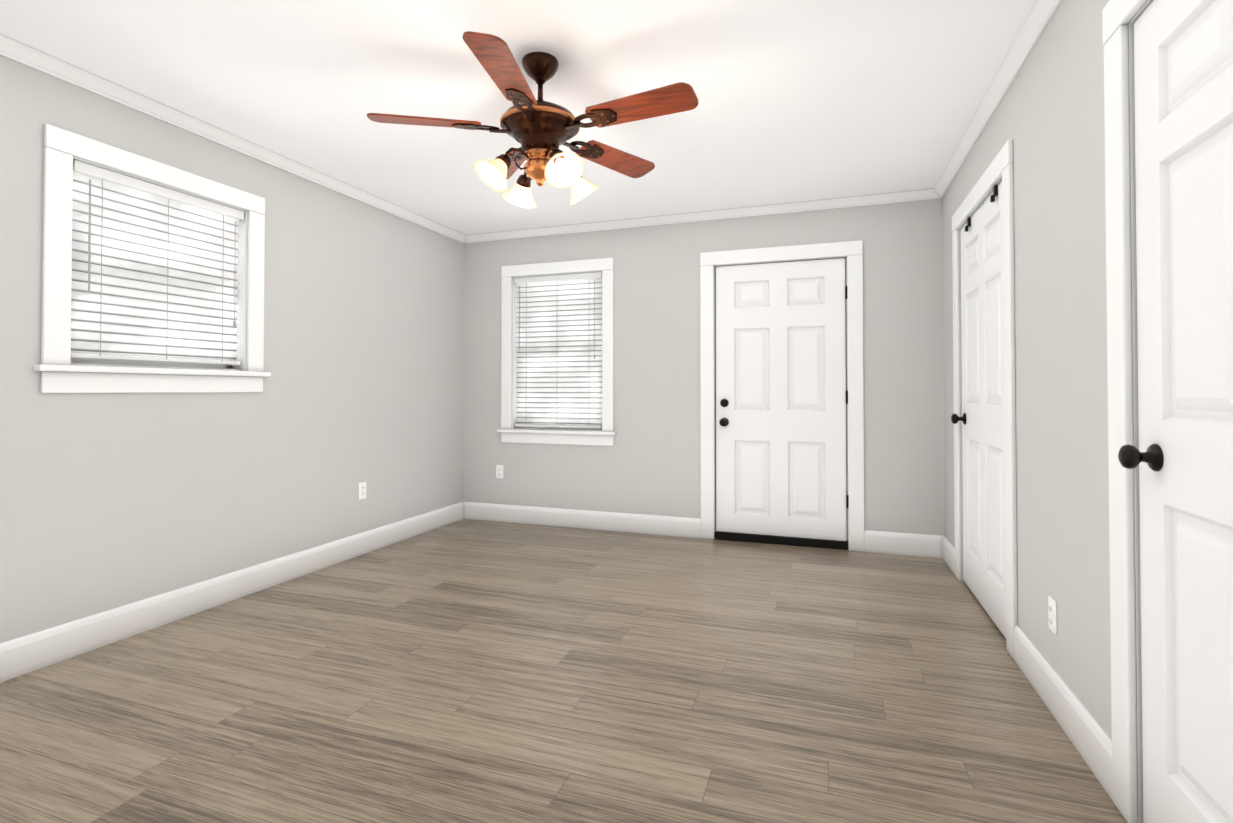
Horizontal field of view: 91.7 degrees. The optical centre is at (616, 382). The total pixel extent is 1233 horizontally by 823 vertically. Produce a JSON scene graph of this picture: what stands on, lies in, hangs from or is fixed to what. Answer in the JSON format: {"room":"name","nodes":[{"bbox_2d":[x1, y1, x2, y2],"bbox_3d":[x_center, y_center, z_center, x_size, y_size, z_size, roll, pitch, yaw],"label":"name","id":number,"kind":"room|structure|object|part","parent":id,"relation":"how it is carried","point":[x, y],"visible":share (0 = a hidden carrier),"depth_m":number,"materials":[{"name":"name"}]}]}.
{"room":"empty living room","nodes":[
{"label":"empty living room","id":0,"kind":"room"},
{"bbox_2d":[0,55,463,642],"bbox_3d":[-2.218,-0.078,2.911,0.140,2.459,5.229,0,-1,19],"label":"wall","id":1,"kind":"structure","parent":0,"point":[108,501],"depth_m":3.19,"materials":[{"name":"grey paint"}]},
{"bbox_2d":[71,352,231,368],"bbox_3d":[-2.253,-0.506,2.920,0.043,0.861,0.796,0,-1,19],"label":"window","id":2,"kind":"structure","parent":1,"relation":"in","point":[133,362],"depth_m":2.87,"materials":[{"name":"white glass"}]},
{"bbox_2d":[32,124,270,392],"bbox_3d":[-2.199,-0.494,2.901,0.188,1.089,1.050,0,-1,19],"label":"window frame","id":3,"kind":"structure","parent":1,"relation":"attached to","point":[56,367],"depth_m":2.68,"materials":[{"name":"white wood"}]},
{"bbox_2d":[71,160,243,364],"bbox_3d":[-2.184,-0.517,2.896,0.080,0.835,0.780,0,-1,19],"label":"window blind","id":4,"kind":"object","parent":1,"relation":"attached to","point":[155,268],"visible":0.94,"depth_m":2.83,"materials":[{"name":"white plastic"}]},
{"bbox_2d":[0,502,463,682],"bbox_3d":[-2.145,1.078,2.869,0.016,0.145,4.949,0,-1,19],"label":"baseboard","id":5,"kind":"structure","parent":1,"relation":"attached to","point":[28,653],"depth_m":2.95,"materials":[{"name":"white wood"}]},
{"bbox_2d":[0,33,467,243],"bbox_3d":[-2.127,-1.277,2.896,0.052,0.061,4.949,0,-1,19],"label":"crown molding","id":6,"kind":"structure","parent":1,"relation":"attached to","point":[10,48],"depth_m":2.95,"materials":[{"name":"white wood"}]},
{"bbox_2d":[358,482,365,499],"bbox_3d":[-1.729,0.738,4.073,0.010,0.114,0.070,0,-1,19],"label":"electrical outlet","id":7,"kind":"object","parent":1,"relation":"attached to","point":[362,491],"visible":1,"depth_m":4.07,"materials":[{"name":"plastic"}]},
{"bbox_2d":[0,0,1035,234],"bbox_3d":[-0.392,-1.366,2.290,4.009,0.100,5.229,0,-1,19],"label":"ceiling","id":8,"kind":"structure","parent":0,"point":[803,100],"depth_m":2.61,"materials":[{"name":"white paint"}]},
{"bbox_2d":[367,31,697,207],"bbox_3d":[-0.289,-1.034,2.420,1.264,0.562,1.278,0,-1,19],"label":"fan","id":9,"kind":"object","parent":8,"relation":"hanging from","point":[540,130],"visible":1,"depth_m":2.34,"materials":[{"name":"brown wood"}]},
{"bbox_3d":[-0.695,-1.033,2.371,0.532,0.041,0.338,0,-1,19],"label":"blade","id":10,"kind":"part","parent":9,"relation":"part of","materials":[{"name":"brown wood"}]},
{"bbox_3d":[-0.350,-1.038,2.070,0.199,0.041,0.578,0,-1,19],"label":"blade","id":11,"kind":"part","parent":9,"relation":"part of","materials":[{"name":"brown wood"}]},
{"bbox_3d":[-0.493,-1.027,2.797,0.462,0.041,0.438,0,-1,19],"label":"blade","id":12,"kind":"part","parent":9,"relation":"part of","materials":[{"name":"brown wood"}]},
{"bbox_3d":[-0.312,-1.127,2.450,0.324,0.375,0.324,0,-1,19],"label":"canopy motor","id":13,"kind":"part","parent":9,"relation":"part of","materials":[{"name":"brown metal"}]},
{"bbox_3d":[-0.030,-1.028,2.716,0.306,0.041,0.546,0,-1,19],"label":"blade","id":14,"kind":"part","parent":9,"relation":"part of","materials":[{"name":"brown wood"}]},
{"bbox_3d":[0.021,-1.035,2.270,0.580,0.041,0.173,0,-1,19],"label":"blade","id":15,"kind":"part","parent":9,"relation":"part of","materials":[{"name":"brown wood"}]},
{"bbox_2d":[0,519,1126,822],"bbox_3d":[-0.392,1.192,2.254,4.009,0.100,5.229,0,-1,19],"label":"floor","id":16,"kind":"structure","parent":0,"point":[474,671],"depth_m":2.14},
{"bbox_2d":[463,199,944,535],"bbox_3d":[0.447,-0.053,4.674,3.729,2.459,0.140,0,-1,19],"label":"wall","id":17,"kind":"structure","parent":0,"point":[648,462],"depth_m":4.59,"materials":[{"name":"grey paint"}]},
{"bbox_2d":[496,465,502,478],"bbox_3d":[-0.995,0.762,5.088,0.070,0.114,0.010,0,-1,19],"label":"electrical outlet","id":18,"kind":"object","parent":17,"relation":"attached to","point":[499,471],"visible":1,"depth_m":5.08,"materials":[{"name":"plastic"}]},
{"bbox_2d":[497,258,616,445],"bbox_3d":[-0.482,-0.240,4.976,1.060,1.499,0.188,0,-1,19],"label":"window frame","id":19,"kind":"structure","parent":17,"relation":"attached to","point":[512,433],"depth_m":4.93,"materials":[{"name":"white wood"}]},
{"bbox_2d":[514,272,601,427],"bbox_3d":[-0.487,-0.256,4.962,0.790,1.260,0.080,0,-1,19],"label":"window blind","id":20,"kind":"object","parent":17,"relation":"attached to","point":[559,349],"visible":0.9,"depth_m":4.96,"materials":[{"name":"white plastic"}]},
{"bbox_2d":[518,423,601,428],"bbox_3d":[-0.463,-0.251,5.031,0.806,1.271,0.043,0,-1,19],"label":"window","id":21,"kind":"structure","parent":17,"relation":"in","point":[565,424],"depth_m":5.01,"materials":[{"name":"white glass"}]},
{"bbox_2d":[464,502,700,537],"bbox_3d":[-0.336,1.106,4.849,2.062,0.145,0.016,0,-1,19],"label":"baseboard","id":22,"kind":"structure","parent":17,"relation":"attached to","point":[585,519],"depth_m":4.81,"materials":[{"name":"white wood"}]},
{"bbox_2d":[468,188,931,242],"bbox_3d":[0.411,-1.253,4.601,3.600,0.061,0.052,0,-1,19],"label":"crown molding","id":23,"kind":"structure","parent":17,"relation":"attached to","point":[921,194],"depth_m":4.48,"materials":[{"name":"white wood"}]},
{"bbox_2d":[715,531,847,549],"bbox_3d":[1.184,1.144,4.349,0.930,0.055,0.076,0,-1,19],"label":"exterior door threshold sill","id":24,"kind":"structure","parent":17,"relation":"attached to","point":[791,541],"depth_m":4.30,"materials":[{"name":"black metal"}]},
{"bbox_2d":[700,240,863,551],"bbox_3d":[1.197,0.095,4.399,1.140,2.155,0.161,0,-1,19],"label":"door frame","id":25,"kind":"structure","parent":17,"relation":"attached to","point":[851,252],"depth_m":4.26,"materials":[{"name":"white wood"}]},
{"bbox_2d":[716,258,848,540],"bbox_3d":[1.181,0.120,4.329,0.925,1.986,0.111,0,-1,19],"label":"exterior door","id":26,"kind":"structure","parent":17,"relation":"in","point":[781,397],"depth_m":4.34,"materials":[{"name":"white wood"}]},
{"bbox_2d":[864,530,939,557],"bbox_3d":[1.947,1.095,4.050,0.497,0.145,0.016,0,-1,19],"label":"baseboard","id":27,"kind":"structure","parent":17,"relation":"attached to","point":[924,545],"depth_m":4.05,"materials":[{"name":"white wood"}]},
{"bbox_2d":[942,0,1111,738],"bbox_3d":[1.434,-0.096,1.634,0.140,2.459,5.229,0,-1,19],"label":"wall","id":28,"kind":"structure","parent":0,"point":[1048,117],"depth_m":2.01,"materials":[{"name":"grey paint"}]},
{"bbox_2d":[940,535,954,574],"bbox_3d":[2.103,1.091,3.766,0.016,0.145,0.393,0,-1,19],"label":"baseboard","id":29,"kind":"structure","parent":28,"relation":"attached to","point":[947,550],"depth_m":3.81,"materials":[{"name":"white wood"}]},
{"bbox_2d":[951,139,1017,658],"bbox_3d":[1.885,0.073,3.023,0.207,2.160,1.180,0,-1,19],"label":"closet door","id":30,"kind":"structure","parent":28,"relation":"in","point":[983,418],"depth_m":2.94,"materials":[{"name":"white wood"}]},
{"bbox_3d":[1.873,0.123,3.027,0.040,2.037,0.950,0,-1,19],"label":"panel","id":31,"kind":"part","parent":30,"relation":"part of","materials":[{"name":"white wood"}]},
{"bbox_2d":[932,0,1062,198],"bbox_3d":[1.343,-1.294,1.683,0.052,0.061,4.949,0,-1,19],"label":"crown molding","id":32,"kind":"structure","parent":28,"relation":"attached to","point":[1038,18],"depth_m":2.55,"materials":[{"name":"white wood"}]},
{"bbox_2d":[1048,596,1056,634],"bbox_3d":[1.515,0.810,2.081,0.010,0.114,0.070,0,-1,19],"label":"electrical outlet","id":33,"kind":"object","parent":28,"relation":"attached to","point":[1052,614],"visible":0.98,"depth_m":2.07,"materials":[{"name":"plastic"}]},
{"bbox_2d":[1014,625,1111,798],"bbox_3d":[1.500,1.067,2.041,0.016,0.145,0.902,0,-1,19],"label":"baseboard","id":34,"kind":"structure","parent":28,"relation":"attached to","point":[1086,732],"depth_m":1.92,"materials":[{"name":"white wood"}]},
{"bbox_2d":[1102,0,1232,822],"bbox_3d":[1.204,0.046,1.077,0.207,2.160,1.140,0,-1,19],"label":"hall door","id":35,"kind":"structure","parent":28,"relation":"in","point":[1168,90],"depth_m":1.39,"materials":[{"name":"white wood"}]},
{"bbox_3d":[1.226,0.046,1.069,0.161,2.160,1.140,0,-1,19],"label":"jamb trim","id":36,"kind":"part","parent":35,"relation":"part of","materials":[{"name":"white wood"}]}
]}

